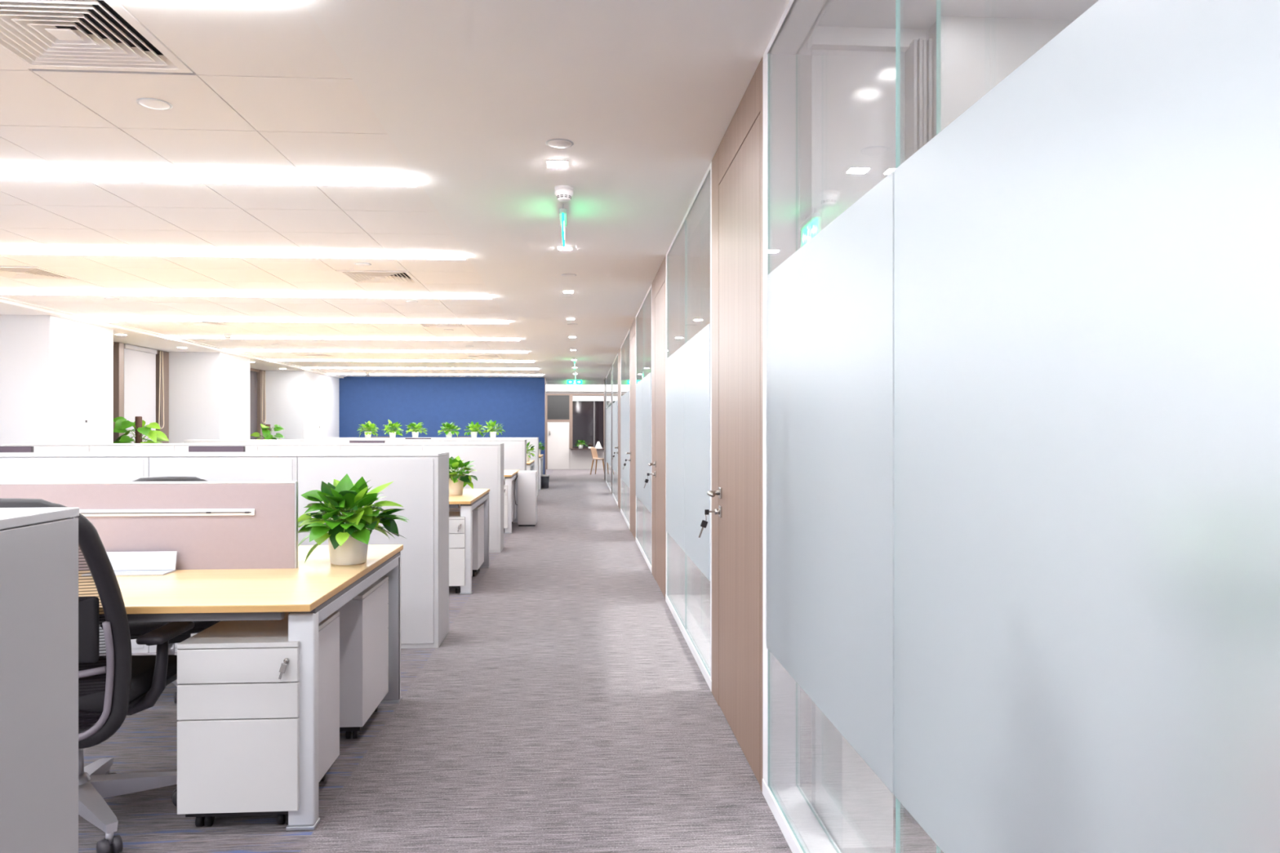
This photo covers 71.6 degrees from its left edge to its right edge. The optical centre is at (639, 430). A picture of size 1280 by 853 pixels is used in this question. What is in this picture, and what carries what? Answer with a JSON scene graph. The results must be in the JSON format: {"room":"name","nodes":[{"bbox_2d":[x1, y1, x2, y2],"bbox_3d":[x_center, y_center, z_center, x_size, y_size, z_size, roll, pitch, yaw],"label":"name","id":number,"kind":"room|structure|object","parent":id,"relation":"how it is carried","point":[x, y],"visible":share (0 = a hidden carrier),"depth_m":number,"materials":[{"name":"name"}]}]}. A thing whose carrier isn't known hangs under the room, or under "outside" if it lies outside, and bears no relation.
{"room":"open-plan office","nodes":[
{"label":"open-plan office","id":0,"kind":"room"},
{"bbox_2d":[0,314,113,446],"bbox_3d":[-7.364,-0.022,10.627,1.340,2.645,1.360,0,0,-4],"label":"column","id":1,"kind":"structure","parent":0,"point":[56,373],"depth_m":10.07,"materials":[{"name":"white paint"}]},
{"bbox_2d":[113,342,168,443],"bbox_3d":[-7.713,0.000,12.974,0.160,2.600,3.370,0,0,-4],"label":"window","id":2,"kind":"structure","parent":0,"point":[118,348],"depth_m":14.35,"materials":[{"name":"brown metal"}]},
{"bbox_2d":[124,343,156,443],"bbox_3d":[-7.706,-0.198,13.681,0.050,2.195,0.980,0,0,-4],"label":"roller blind","id":3,"kind":"object","parent":2,"relation":"attached to","point":[140,362],"visible":0.52,"depth_m":13.66,"materials":[{"name":"white fabric"}]},
{"bbox_2d":[158,351,164,428],"bbox_3d":[-7.724,-0.659,14.311,0.014,1.253,0.176,0,0,-4],"label":"blind cord","id":4,"kind":"object","parent":2,"relation":"hanging from","point":[160,351],"visible":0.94,"depth_m":14.26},
{"bbox_2d":[168,351,249,443],"bbox_3d":[-7.683,-0.022,15.341,1.340,2.645,1.350,0,0,-4],"label":"column","id":5,"kind":"structure","parent":0,"point":[209,392],"depth_m":14.70,"materials":[{"name":"white paint"}]},
{"bbox_2d":[249,368,265,439],"bbox_3d":[-8.025,0.000,17.578,0.160,2.600,3.160,0,0,-4],"label":"window","id":6,"kind":"structure","parent":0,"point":[255,375],"depth_m":18.83,"materials":[{"name":"brown metal"}]},
{"bbox_2d":[265,370,338,439],"bbox_3d":[-8.036,-0.022,20.559,1.340,2.645,2.790,0,0,-4],"label":"column","id":7,"kind":"structure","parent":0,"point":[299,402],"depth_m":19.21,"materials":[{"name":"white paint"}]},
{"bbox_2d":[0,0,789,380],"bbox_3d":[-1.610,-1.405,6.757,12.300,0.200,33.700,0,0,-4],"label":"ceiling","id":8,"kind":"structure","parent":0,"point":[465,98],"depth_m":4.46,"materials":[{"name":"tile"}]},
{"bbox_2d":[0,266,78,279],"bbox_3d":[-5.268,-1.379,7.565,0.596,0.073,0.596,0,0,-4],"label":"ceiling vent","id":9,"kind":"object","parent":8,"relation":"in","point":[6,272],"visible":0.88,"depth_m":7.61,"materials":[{"name":"metal"}]},
{"bbox_2d":[0,0,193,72],"bbox_3d":[-1.952,-1.379,3.008,0.596,0.073,0.596,0,0,-4],"label":"ceiling vent","id":10,"kind":"object","parent":8,"relation":"in","point":[103,35],"visible":0.97,"depth_m":3.07,"materials":[{"name":"metal"}]},
{"bbox_2d":[167,320,231,326],"bbox_3d":[-5.503,-1.379,11.047,0.596,0.073,0.596,0,0,-4],"label":"ceiling vent","id":11,"kind":"object","parent":8,"relation":"in","point":[183,323],"visible":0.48,"depth_m":11.12,"materials":[{"name":"metal"}]},
{"bbox_2d":[0,165,419,186],"bbox_3d":[-3.670,-1.349,4.563,4.972,0.052,0.178,0,0,-4],"label":"linear light","id":12,"kind":"object","parent":8,"relation":"attached to","point":[8,172],"visible":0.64,"depth_m":4.63,"materials":[{"name":"white plastic"}]},
{"bbox_2d":[0,246,467,259],"bbox_3d":[-3.809,-1.349,6.618,4.972,0.052,0.178,0,0,-4],"label":"linear light","id":13,"kind":"object","parent":8,"relation":"attached to","point":[3,250],"visible":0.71,"depth_m":6.62,"materials":[{"name":"white plastic"}]},
{"bbox_2d":[177,0,293,4],"bbox_3d":[-3.531,-1.349,2.507,4.972,0.052,0.178,0,0,-4],"label":"linear light","id":14,"kind":"object","parent":8,"relation":"attached to","point":[281,2],"visible":1,"depth_m":2.73,"materials":[{"name":"white plastic"}]},
{"bbox_2d":[0,289,493,299],"bbox_3d":[-3.949,-1.349,8.673,4.972,0.052,0.178,0,0,-4],"label":"linear light","id":15,"kind":"object","parent":8,"relation":"attached to","point":[2,291],"visible":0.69,"depth_m":8.64,"materials":[{"name":"white plastic"}]},
{"bbox_2d":[85,316,509,324],"bbox_3d":[-4.088,-1.349,10.729,4.972,0.052,0.178,0,0,-4],"label":"linear light","id":16,"kind":"object","parent":8,"relation":"attached to","point":[93,318],"visible":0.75,"depth_m":10.70,"materials":[{"name":"white plastic"}]},
{"bbox_2d":[289,353,333,356],"bbox_3d":[-5.824,-1.379,15.781,0.596,0.073,0.596,0,0,-4],"label":"ceiling vent","id":17,"kind":"object","parent":8,"relation":"in","point":[296,354],"visible":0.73,"depth_m":15.73,"materials":[{"name":"metal"}]},
{"bbox_2d":[166,335,520,340],"bbox_3d":[-4.227,-1.349,12.784,4.972,0.052,0.178,0,0,-4],"label":"linear light","id":18,"kind":"object","parent":8,"relation":"attached to","point":[170,336],"visible":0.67,"depth_m":12.73,"materials":[{"name":"white plastic"}]},
{"bbox_2d":[225,349,528,353],"bbox_3d":[-4.366,-1.349,14.839,4.972,0.052,0.178,0,0,-4],"label":"linear light","id":19,"kind":"object","parent":8,"relation":"attached to","point":[247,350],"visible":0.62,"depth_m":14.77,"materials":[{"name":"white plastic"}]},
{"bbox_2d":[336,270,421,284],"bbox_3d":[-2.275,-1.379,7.767,0.596,0.073,0.596,0,0,-4],"label":"ceiling vent","id":20,"kind":"object","parent":8,"relation":"in","point":[355,276],"visible":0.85,"depth_m":7.79,"materials":[{"name":"metal"}]},
{"bbox_2d":[268,359,534,362],"bbox_3d":[-4.505,-1.349,16.894,4.972,0.052,0.178,0,0,-4],"label":"linear light","id":21,"kind":"object","parent":8,"relation":"attached to","point":[305,360],"visible":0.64,"depth_m":16.84,"materials":[{"name":"white plastic"}]},
{"bbox_2d":[302,367,539,369],"bbox_3d":[-4.644,-1.349,18.950,4.972,0.052,0.178,0,0,-4],"label":"linear light","id":22,"kind":"object","parent":8,"relation":"attached to","point":[303,367],"visible":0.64,"depth_m":18.87,"materials":[{"name":"white plastic"}]},
{"bbox_2d":[330,373,542,375],"bbox_3d":[-4.783,-1.349,21.005,4.972,0.052,0.178,0,0,-4],"label":"linear light","id":23,"kind":"object","parent":8,"relation":"attached to","point":[332,373],"visible":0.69,"depth_m":21.02,"materials":[{"name":"white plastic"}]},
{"bbox_2d":[330,373,542,375],"bbox_3d":[-4.786,-1.336,21.005,4.946,0.026,0.150,0,0,-4],"label":"diffuser","id":24,"kind":"object","parent":23,"relation":"attached to","point":[331,374],"depth_m":21.03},
{"bbox_2d":[416,323,468,328],"bbox_3d":[-2.510,-1.379,11.249,0.596,0.073,0.596,0,0,-4],"label":"ceiling vent","id":25,"kind":"object","parent":8,"relation":"in","point":[422,325],"visible":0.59,"depth_m":11.37,"materials":[{"name":"metal"}]},
{"bbox_2d":[464,354,500,357],"bbox_3d":[-2.831,-1.379,15.983,0.596,0.073,0.596,0,0,-4],"label":"ceiling vent","id":26,"kind":"object","parent":8,"relation":"in","point":[466,355],"visible":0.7,"depth_m":15.97,"materials":[{"name":"metal"}]},
{"bbox_2d":[546,160,568,168],"bbox_3d":[-0.414,-1.347,4.462,0.109,0.017,0.109,0,0,-4],"label":"recessed light","id":27,"kind":"object","parent":8,"relation":"in","point":[550,163],"visible":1,"depth_m":4.44,"materials":[{"name":"white plastic"}]},
{"bbox_2d":[559,204,567,246],"bbox_3d":[-0.463,-1.248,5.361,0.044,0.195,0.360,0,0,-4],"label":"exit sign","id":28,"kind":"object","parent":8,"relation":"hanging from","point":[562,212],"visible":1,"depth_m":5.24,"materials":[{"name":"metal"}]},
{"bbox_2d":[554,185,573,201],"bbox_3d":[-0.420,-1.308,4.903,0.104,0.074,0.104,0,0,-4],"label":"smoke detector","id":29,"kind":"object","parent":8,"relation":"attached to","point":[563,193],"visible":1,"depth_m":4.87,"materials":[{"name":"white plastic"}]},
{"bbox_2d":[338,376,546,474],"bbox_3d":[-5.420,-0.068,22.220,6.085,2.735,0.190,0,0,-4],"label":"wall","id":30,"kind":"structure","parent":0,"point":[518,404],"depth_m":22.17,"materials":[{"name":"paint"}]},
{"bbox_2d":[78,469,943,852],"bbox_3d":[-1.833,1.340,10.049,12.300,0.080,40.300,0,0,-4],"label":"floor","id":31,"kind":"structure","parent":0,"point":[563,705],"depth_m":3.68,"materials":[{"name":"carpet"}]},
{"bbox_2d":[0,507,79,852],"bbox_3d":[-1.392,0.718,1.329,0.824,1.164,0.441,0,0,-4],"label":"storage cabinet","id":32,"kind":"object","parent":31,"relation":"on","point":[39,546],"visible":1,"depth_m":1.46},
{"bbox_2d":[3,443,101,452],"bbox_3d":[-6.141,0.718,9.366,0.849,1.164,0.441,0,0,-4],"label":"storage cabinet","id":33,"kind":"object","parent":31,"relation":"on","point":[37,447],"visible":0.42,"depth_m":9.16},
{"bbox_2d":[0,452,175,653],"bbox_3d":[-3.316,0.718,5.378,0.849,1.164,0.441,0,0,-4],"label":"storage cabinet","id":34,"kind":"object","parent":31,"relation":"on","point":[41,467],"visible":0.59,"depth_m":5.16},
{"bbox_2d":[0,497,194,852],"bbox_3d":[-1.865,0.745,2.861,0.669,1.110,0.780,0,0,-4],"label":"office chair","id":35,"kind":"object","parent":31,"relation":"on","point":[117,684],"visible":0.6,"depth_m":2.70,"materials":[{"name":"black plastic"}]},
{"bbox_2d":[88,443,182,452],"bbox_3d":[-5.293,0.718,9.424,0.849,1.164,0.441,0,0,-4],"label":"storage cabinet","id":36,"kind":"object","parent":31,"relation":"on","point":[103,447],"visible":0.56,"depth_m":9.21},
{"bbox_2d":[113,416,168,443],"bbox_3d":[-7.325,0.545,12.952,0.787,1.510,0.800,0,0,-4],"label":"plant","id":37,"kind":"object","parent":31,"relation":"on","point":[122,424],"visible":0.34,"depth_m":12.83,"materials":[{"name":"green plant"}]},
{"bbox_2d":[99,476,219,703],"bbox_3d":[-2.405,0.775,4.536,0.669,1.049,0.780,0,0,-28],"label":"office chair","id":38,"kind":"object","parent":31,"relation":"on","point":[137,629],"visible":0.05,"depth_m":4.34,"materials":[{"name":"black plastic"}]},
{"bbox_2d":[0,480,403,831],"bbox_3d":[-1.981,0.752,3.529,1.752,1.096,1.500,0,0,-4],"label":"desk","id":39,"kind":"object","parent":31,"relation":"on","point":[176,551],"visible":0.65,"depth_m":3.53,"materials":[{"name":"brown wood"}]},
{"bbox_2d":[297,473,409,565],"bbox_3d":[-1.207,0.367,3.720,0.476,0.377,0.433,0,0,10],"label":"potted plant","id":40,"kind":"object","parent":39,"relation":"on","point":[348,535],"visible":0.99,"depth_m":3.65,"materials":[{"name":"green plant"}]},
{"bbox_2d":[183,440,242,443],"bbox_3d":[-6.423,0.718,13.527,0.849,1.164,0.441,0,0,-4],"label":"storage cabinet","id":41,"kind":"object","parent":31,"relation":"on","point":[185,441],"visible":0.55,"depth_m":13.31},
{"bbox_2d":[173,443,262,452],"bbox_3d":[-4.445,0.718,9.481,0.849,1.164,0.441,0,0,-4],"label":"storage cabinet","id":42,"kind":"object","parent":31,"relation":"on","point":[184,447],"visible":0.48,"depth_m":9.27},
{"bbox_2d":[148,452,311,653],"bbox_3d":[-2.467,0.718,5.435,0.849,1.164,0.441,0,0,-4],"label":"storage cabinet","id":43,"kind":"object","parent":31,"relation":"on","point":[208,466],"visible":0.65,"depth_m":5.22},
{"bbox_2d":[177,611,339,826],"bbox_3d":[-1.312,0.992,3.092,0.380,0.616,0.522,0,0,-4],"label":"drawer pedestal","id":44,"kind":"object","parent":31,"relation":"on","point":[238,686],"visible":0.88,"depth_m":2.86,"materials":[{"name":"white metal"}]},
{"bbox_2d":[242,439,308,443],"bbox_3d":[-5.575,0.718,13.584,0.849,1.164,0.441,0,0,-4],"label":"storage cabinet","id":45,"kind":"object","parent":31,"relation":"on","point":[296,441],"visible":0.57,"depth_m":13.37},
{"bbox_2d":[249,423,284,439],"bbox_3d":[-7.371,0.580,17.685,0.810,1.439,0.721,0,0,31],"label":"plant","id":46,"kind":"object","parent":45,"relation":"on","point":[266,429],"visible":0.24,"depth_m":17.51,"materials":[{"name":"green plant"}]},
{"bbox_2d":[257,443,343,452],"bbox_3d":[-3.597,0.718,9.538,0.849,1.164,0.441,0,0,-4],"label":"storage cabinet","id":47,"kind":"object","parent":31,"relation":"on","point":[264,447],"visible":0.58,"depth_m":9.32,"materials":[{"name":"white"}]},
{"bbox_2d":[300,439,363,443],"bbox_3d":[-4.727,0.718,13.642,0.849,1.164,0.441,0,0,-4],"label":"storage cabinet","id":48,"kind":"object","parent":31,"relation":"on","point":[309,441],"visible":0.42,"depth_m":13.43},
{"bbox_2d":[322,437,366,439],"bbox_3d":[-5.856,0.718,17.745,0.849,1.164,0.441,0,0,-4],"label":"storage cabinet","id":49,"kind":"object","parent":31,"relation":"on","point":[322,437],"visible":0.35,"depth_m":17.53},
{"bbox_2d":[356,420,378,437],"bbox_3d":[-5.449,-0.035,17.774,0.432,0.342,0.441,0,0,-4],"label":"potted plant","id":50,"kind":"object","parent":49,"relation":"on","point":[369,425],"visible":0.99,"depth_m":17.73,"materials":[{"name":"green plant"}]},
{"bbox_2d":[336,576,388,738],"bbox_3d":[-1.358,0.992,3.928,0.380,0.616,0.522,0,0,-4],"label":"drawer pedestal","id":51,"kind":"object","parent":31,"relation":"on","point":[363,620],"visible":0.45,"depth_m":3.71,"materials":[{"name":"white metal"}]},
{"bbox_2d":[297,452,448,648],"bbox_3d":[-1.632,0.718,5.492,0.824,1.164,0.441,0,0,-4],"label":"storage cabinet","id":52,"kind":"object","parent":31,"relation":"on","point":[420,485],"visible":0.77,"depth_m":5.29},
{"bbox_2d":[340,443,423,452],"bbox_3d":[-2.749,0.718,9.596,0.849,1.164,0.441,0,0,-4],"label":"storage cabinet","id":53,"kind":"object","parent":31,"relation":"on","point":[347,447],"visible":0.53,"depth_m":9.38,"materials":[{"name":"white"}]},
{"bbox_2d":[357,439,417,443],"bbox_3d":[-3.879,0.718,13.699,0.849,1.164,0.441,0,0,-4],"label":"storage cabinet","id":54,"kind":"object","parent":31,"relation":"on","point":[387,441],"visible":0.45,"depth_m":13.50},
{"bbox_2d":[366,437,409,439],"bbox_3d":[-5.008,0.718,17.802,0.849,1.164,0.441,0,0,-4],"label":"storage cabinet","id":55,"kind":"object","parent":31,"relation":"on","point":[366,437],"visible":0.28,"depth_m":17.58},
{"bbox_2d":[381,419,404,437],"bbox_3d":[-4.972,-0.047,17.807,0.470,0.366,0.419,0,0,-4],"label":"potted plant","id":56,"kind":"object","parent":55,"relation":"on","point":[393,432],"visible":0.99,"depth_m":17.75,"materials":[{"name":"green plant"}]},
{"bbox_2d":[409,437,453,439],"bbox_3d":[-4.160,0.718,17.859,0.849,1.164,0.441,0,0,-4],"label":"storage cabinet","id":57,"kind":"object","parent":31,"relation":"on","point":[410,437],"visible":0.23,"depth_m":17.65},
{"bbox_2d":[404,422,426,437],"bbox_3d":[-4.503,-0.018,17.830,0.474,0.307,0.456,0,0,-4],"label":"potted plant","id":58,"kind":"object","parent":57,"relation":"on","point":[415,433],"visible":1,"depth_m":17.78,"materials":[{"name":"green plant"}]},
{"bbox_2d":[437,422,460,437],"bbox_3d":[-3.844,-0.025,17.896,0.457,0.321,0.480,0,0,-4],"label":"potted plant","id":59,"kind":"object","parent":57,"relation":"on","point":[446,428],"visible":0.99,"depth_m":17.83,"materials":[{"name":"green plant"}]},
{"bbox_2d":[413,439,472,443],"bbox_3d":[-3.030,0.718,13.756,0.849,1.164,0.441,0,0,-4],"label":"storage cabinet","id":60,"kind":"object","parent":31,"relation":"on","point":[419,441],"visible":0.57,"depth_m":13.54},
{"bbox_2d":[448,511,472,593],"bbox_3d":[-1.593,0.992,7.253,0.380,0.616,0.522,0,0,-4],"label":"drawer pedestal","id":61,"kind":"object","parent":31,"relation":"on","point":[456,522],"visible":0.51,"depth_m":7.03,"materials":[{"name":"white metal"}]},
{"bbox_2d":[422,443,504,552],"bbox_3d":[-1.913,0.718,9.652,0.824,1.164,0.441,0,0,-4],"label":"storage cabinet","id":62,"kind":"object","parent":31,"relation":"on","point":[487,459],"visible":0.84,"depth_m":9.45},
{"bbox_2d":[448,503,484,576],"bbox_3d":[-1.640,0.992,8.089,0.380,0.616,0.522,0,0,-4],"label":"drawer pedestal","id":63,"kind":"object","parent":31,"relation":"on","point":[478,512],"visible":0.29,"depth_m":7.85,"materials":[{"name":"white metal"}]},
{"bbox_2d":[448,488,489,594],"bbox_3d":[-2.262,0.752,7.690,1.752,1.096,1.500,0,0,-4],"label":"desk","id":64,"kind":"object","parent":31,"relation":"on","point":[470,499],"visible":0.25,"depth_m":7.07,"materials":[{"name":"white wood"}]},
{"bbox_2d":[448,455,477,495],"bbox_3d":[-1.611,0.387,7.681,0.420,0.339,0.443,0,0,-4],"label":"potted plant","id":65,"kind":"object","parent":64,"relation":"on","point":[457,482],"visible":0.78,"depth_m":7.63,"materials":[{"name":"green plant"}]},
{"bbox_2d":[453,437,496,439],"bbox_3d":[-3.312,0.718,17.917,0.849,1.164,0.441,0,0,-4],"label":"storage cabinet","id":66,"kind":"object","parent":31,"relation":"on","point":[453,437],"visible":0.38,"depth_m":17.70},
{"bbox_2d":[464,421,484,437],"bbox_3d":[-3.353,-0.031,17.924,0.435,0.334,0.423,0,0,-32],"label":"potted plant","id":67,"kind":"object","parent":66,"relation":"on","point":[473,428],"visible":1,"depth_m":17.86,"materials":[{"name":"green plant"}]},
{"bbox_2d":[481,419,505,437],"bbox_3d":[-2.972,-0.045,17.935,0.488,0.362,0.480,0,0,-4],"label":"potted plant","id":68,"kind":"object","parent":66,"relation":"on","point":[491,425],"visible":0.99,"depth_m":17.89,"materials":[{"name":"green plant"}]},
{"bbox_2d":[471,439,526,479],"bbox_3d":[-2.195,0.718,13.813,0.824,1.164,0.441,0,0,-4],"label":"storage cabinet","id":69,"kind":"object","parent":31,"relation":"on","point":[514,450],"visible":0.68,"depth_m":13.61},
{"bbox_2d":[503,482,507,533],"bbox_3d":[-1.875,0.992,11.414,0.380,0.616,0.522,0,0,-4],"label":"drawer pedestal","id":70,"kind":"object","parent":31,"relation":"on","point":[505,486],"visible":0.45,"depth_m":11.19,"materials":[{"name":"white metal"}]},
{"bbox_2d":[503,479,515,523],"bbox_3d":[-1.921,0.992,12.249,0.380,0.616,0.522,0,0,-4],"label":"drawer pedestal","id":71,"kind":"object","parent":31,"relation":"on","point":[513,505],"visible":0.22,"depth_m":12.10,"materials":[{"name":"white metal"}]},
{"bbox_2d":[503,470,519,533],"bbox_3d":[-2.544,0.752,11.850,1.752,1.096,1.500,0,0,-4],"label":"desk","id":72,"kind":"object","parent":31,"relation":"on","point":[509,475],"visible":0.24,"depth_m":11.21,"materials":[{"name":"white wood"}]},
{"bbox_2d":[496,437,538,495],"bbox_3d":[-2.477,0.718,17.973,0.824,1.164,0.441,0,0,-4],"label":"storage cabinet","id":73,"kind":"object","parent":31,"relation":"on","point":[535,441],"visible":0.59,"depth_m":17.78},
{"bbox_2d":[514,471,537,526],"bbox_3d":[-1.572,0.927,12.199,0.296,0.745,0.306,0,0,-4],"label":"appliance","id":74,"kind":"object","parent":31,"relation":"on","point":[526,504],"visible":1,"depth_m":12.05,"materials":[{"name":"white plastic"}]},
{"bbox_2d":[538,454,543,489],"bbox_3d":[-3.107,0.752,20.171,1.752,1.096,1.500,0,0,-4],"label":"desk","id":75,"kind":"object","parent":31,"relation":"on","point":[541,456],"visible":0.18,"depth_m":19.55,"materials":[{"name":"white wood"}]},
{"bbox_2d":[540,474,549,488],"bbox_3d":[-2.165,1.150,20.150,0.222,0.300,0.222,0,0,-4],"label":"waste bin","id":76,"kind":"object","parent":31,"relation":"on","point":[544,478],"visible":0.9,"depth_m":20.07,"materials":[{"name":"black plastic"}]},
{"bbox_2d":[590,446,604,475],"bbox_3d":[-1.207,0.890,26.378,0.514,0.825,0.440,0,0,19],"label":"wooden chair","id":77,"kind":"object","parent":31,"relation":"on","point":[593,451],"visible":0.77,"depth_m":26.46,"materials":[{"name":"brown wood"}]},
{"bbox_2d":[614,348,620,509],"bbox_3d":[-0.328,-0.022,14.797,0.176,2.645,1.050,0,0,-4],"label":"door","id":78,"kind":"structure","parent":31,"relation":"on","point":[619,352],"depth_m":14.81,"materials":[{"name":"brown wood"}]},
{"bbox_2d":[626,316,635,541],"bbox_3d":[-0.073,-0.022,11.030,0.176,2.645,1.220,0,0,-4],"label":"door","id":79,"kind":"structure","parent":31,"relation":"on","point":[633,329],"depth_m":10.94,"materials":[{"name":"brown wood"}]},
{"bbox_2d":[648,254,666,598],"bbox_3d":[0.171,-0.022,7.428,0.176,2.645,1.320,0,0,-4],"label":"door","id":80,"kind":"structure","parent":31,"relation":"on","point":[658,464],"depth_m":7.41,"materials":[{"name":"brown wood"}]},
{"bbox_2d":[815,704,893,852],"bbox_3d":[0.679,0.430,2.820,0.165,1.740,0.305,0,0,-4],"label":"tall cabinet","id":81,"kind":"object","parent":31,"relation":"on","point":[853,804],"visible":0.23,"depth_m":2.67,"materials":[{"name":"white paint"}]},
{"bbox_3d":[-4.020,0.928,7.571,1.752,0.744,1.500,0,0,-4],"label":"desk","id":82,"kind":"object","parent":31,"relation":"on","visible":0},
{"bbox_2d":[188,445,245,452],"bbox_3d":[-3.516,0.341,7.385,0.450,0.430,0.180,0,0,-4],"label":"monitor","id":83,"kind":"object","parent":82,"relation":"on","point":[191,448],"visible":0.14,"depth_m":7.35,"materials":[{"name":"grey plastic"}]},
{"bbox_3d":[-5.778,0.928,7.452,1.752,0.744,1.500,0,0,-4],"label":"desk","id":84,"kind":"object","parent":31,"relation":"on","visible":0},
{"bbox_2d":[0,446,33,452],"bbox_3d":[-5.204,0.341,7.270,0.450,0.430,0.180,0,0,-4],"label":"monitor","id":85,"kind":"object","parent":84,"relation":"on","point":[2,449],"visible":0.12,"depth_m":7.24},
{"bbox_3d":[-4.302,0.928,11.731,1.752,0.744,1.500,0,0,-4],"label":"desk","id":86,"kind":"object","parent":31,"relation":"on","visible":0},
{"bbox_2d":[349,440,385,443],"bbox_3d":[-3.553,0.341,11.562,0.450,0.430,0.180,0,0,-4],"label":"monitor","id":87,"kind":"object","parent":86,"relation":"on","point":[350,442],"visible":0.21,"depth_m":11.53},
{"bbox_2d":[546,391,604,469],"bbox_3d":[-3.185,-0.102,30.029,12.300,2.805,0.150,0,0,-4],"label":"wall","id":88,"kind":"structure","parent":0,"point":[578,459],"depth_m":30.04,"materials":[{"name":"paint"}]},
{"bbox_2d":[546,393,568,469],"bbox_3d":[-2.792,0.025,29.930,0.810,2.550,0.100,0,0,-4],"label":"door","id":89,"kind":"structure","parent":88,"relation":"in","point":[557,404],"depth_m":29.93,"materials":[{"name":"paint"}]},
{"bbox_2d":[568,393,604,449],"bbox_3d":[-1.769,-0.305,29.839,1.220,1.890,0.420,0,0,-4],"label":"window","id":90,"kind":"structure","parent":88,"relation":"in","point":[586,418],"depth_m":30.01,"materials":[{"name":"black glass"}]},
{"bbox_2d":[572,395,604,400],"bbox_3d":[-1.753,-1.095,29.980,1.050,0.170,0.020,0,0,-4],"label":"roller blind","id":91,"kind":"object","parent":90,"relation":"attached to","point":[574,397],"visible":1,"depth_m":29.98,"materials":[{"name":"white fabric"}]},
{"bbox_2d":[547,380,604,384],"bbox_3d":[-1.431,-1.373,23.667,2.060,0.265,0.180,0,0,-4],"label":"beam","id":92,"kind":"structure","parent":0,"point":[549,382],"depth_m":23.57,"materials":[{"name":"paint"}]},
{"bbox_2d":[604,377,605,481],"bbox_3d":[-0.854,-0.022,23.095,0.125,2.645,1.200,0,0,-4],"label":"post","id":93,"kind":"object","parent":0,"point":[605,378],"visible":0.36,"depth_m":22.65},
{"bbox_2d":[605,367,611,492],"bbox_3d":[-0.680,-0.022,20.551,0.121,2.645,3.900,0,0,-4],"label":"window","id":94,"kind":"structure","parent":0,"point":[608,379],"depth_m":20.19,"materials":[{"name":"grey glass"}]},
{"bbox_2d":[611,365,612,493],"bbox_3d":[-0.526,-0.022,18.236,0.107,2.645,0.740,0,0,-4],"label":"door","id":95,"kind":"structure","parent":94,"relation":"attached to","point":[611,366],"depth_m":18.23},
{"bbox_2d":[612,353,617,505],"bbox_3d":[-0.412,-0.022,16.595,0.121,2.645,2.550,0,0,-4],"label":"window","id":96,"kind":"structure","parent":0,"point":[615,366],"depth_m":16.43,"materials":[{"name":"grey glass"}]},
{"bbox_2d":[620,328,630,529],"bbox_3d":[-0.166,-0.022,12.958,0.121,2.645,2.640,0,0,-4],"label":"window","id":97,"kind":"structure","parent":0,"point":[625,347],"depth_m":12.73,"materials":[{"name":"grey glass"}]},
{"bbox_2d":[665,160,711,692],"bbox_3d":[0.333,-0.022,5.593,0.121,2.645,2.365,0,0,-4],"label":"glass partition","id":98,"kind":"structure","parent":0,"point":[688,344],"depth_m":5.28,"materials":[{"name":"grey glass"}]},
{"bbox_2d":[702,288,710,328],"bbox_3d":[2.290,-0.022,8.524,4.180,2.645,0.100,0,0,-4],"label":"wall","id":99,"kind":"structure","parent":0,"point":[706,300],"depth_m":8.36,"materials":[{"name":"white paint"}]},
{"bbox_2d":[635,284,651,572],"bbox_3d":[0.085,-0.022,9.257,0.121,2.645,2.340,0,0,-4],"label":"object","id":100,"kind":"structure","parent":99,"relation":"in","point":[643,317],"depth_m":9.03,"materials":[{"name":"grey glass"}]},
{"bbox_2d":[703,0,1098,288],"bbox_3d":[2.391,-1.390,7.027,4.180,0.090,33.700,0,0,-4],"label":"wall","id":101,"kind":"structure","parent":0,"point":[914,14],"depth_m":2.88,"materials":[{"name":"grey paint"}]},
{"bbox_2d":[807,15,1074,824],"bbox_3d":[2.659,-0.022,3.067,4.180,2.645,0.160,0,0,-4],"label":"wall","id":102,"kind":"structure","parent":0,"point":[853,68],"depth_m":2.99,"materials":[{"name":"grey paint"}]},
{"bbox_2d":[762,0,1279,852],"bbox_3d":[0.940,-0.022,-3.374,0.121,2.645,13.140,0,0,-4],"label":"glass partition","id":103,"kind":"structure","parent":102,"relation":"in","point":[1020,394],"depth_m":1.23,"materials":[{"name":"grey glass"}]},
{"bbox_2d":[706,57,763,792],"bbox_3d":[0.417,-0.022,3.794,0.176,2.645,1.235,0,0,-4],"label":"door","id":104,"kind":"structure","parent":103,"relation":"attached to","point":[736,492],"depth_m":3.63,"materials":[{"name":"brown wood"}]},
{"bbox_2d":[698,509,715,537],"bbox_3d":[0.311,0.431,4.110,0.082,0.131,0.026,0,0,-4],"label":"keys","id":105,"kind":"object","parent":104,"relation":"hanging from","point":[704,524],"visible":1,"depth_m":4.11,"materials":[{"name":"metal"}]},
{"bbox_3d":[-2.967,-1.425,26.811,12.300,0.160,6.500,0,0,-4],"label":"ceiling","id":106,"kind":"structure","parent":0,"visible":0},
{"bbox_2d":[546,383,604,391],"bbox_3d":[-1.870,-1.337,27.637,5.280,0.016,4.280,0,0,-4],"label":"beam","id":107,"kind":"structure","parent":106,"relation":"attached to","point":[548,387],"depth_m":27.16,"materials":[{"name":"white paint"}]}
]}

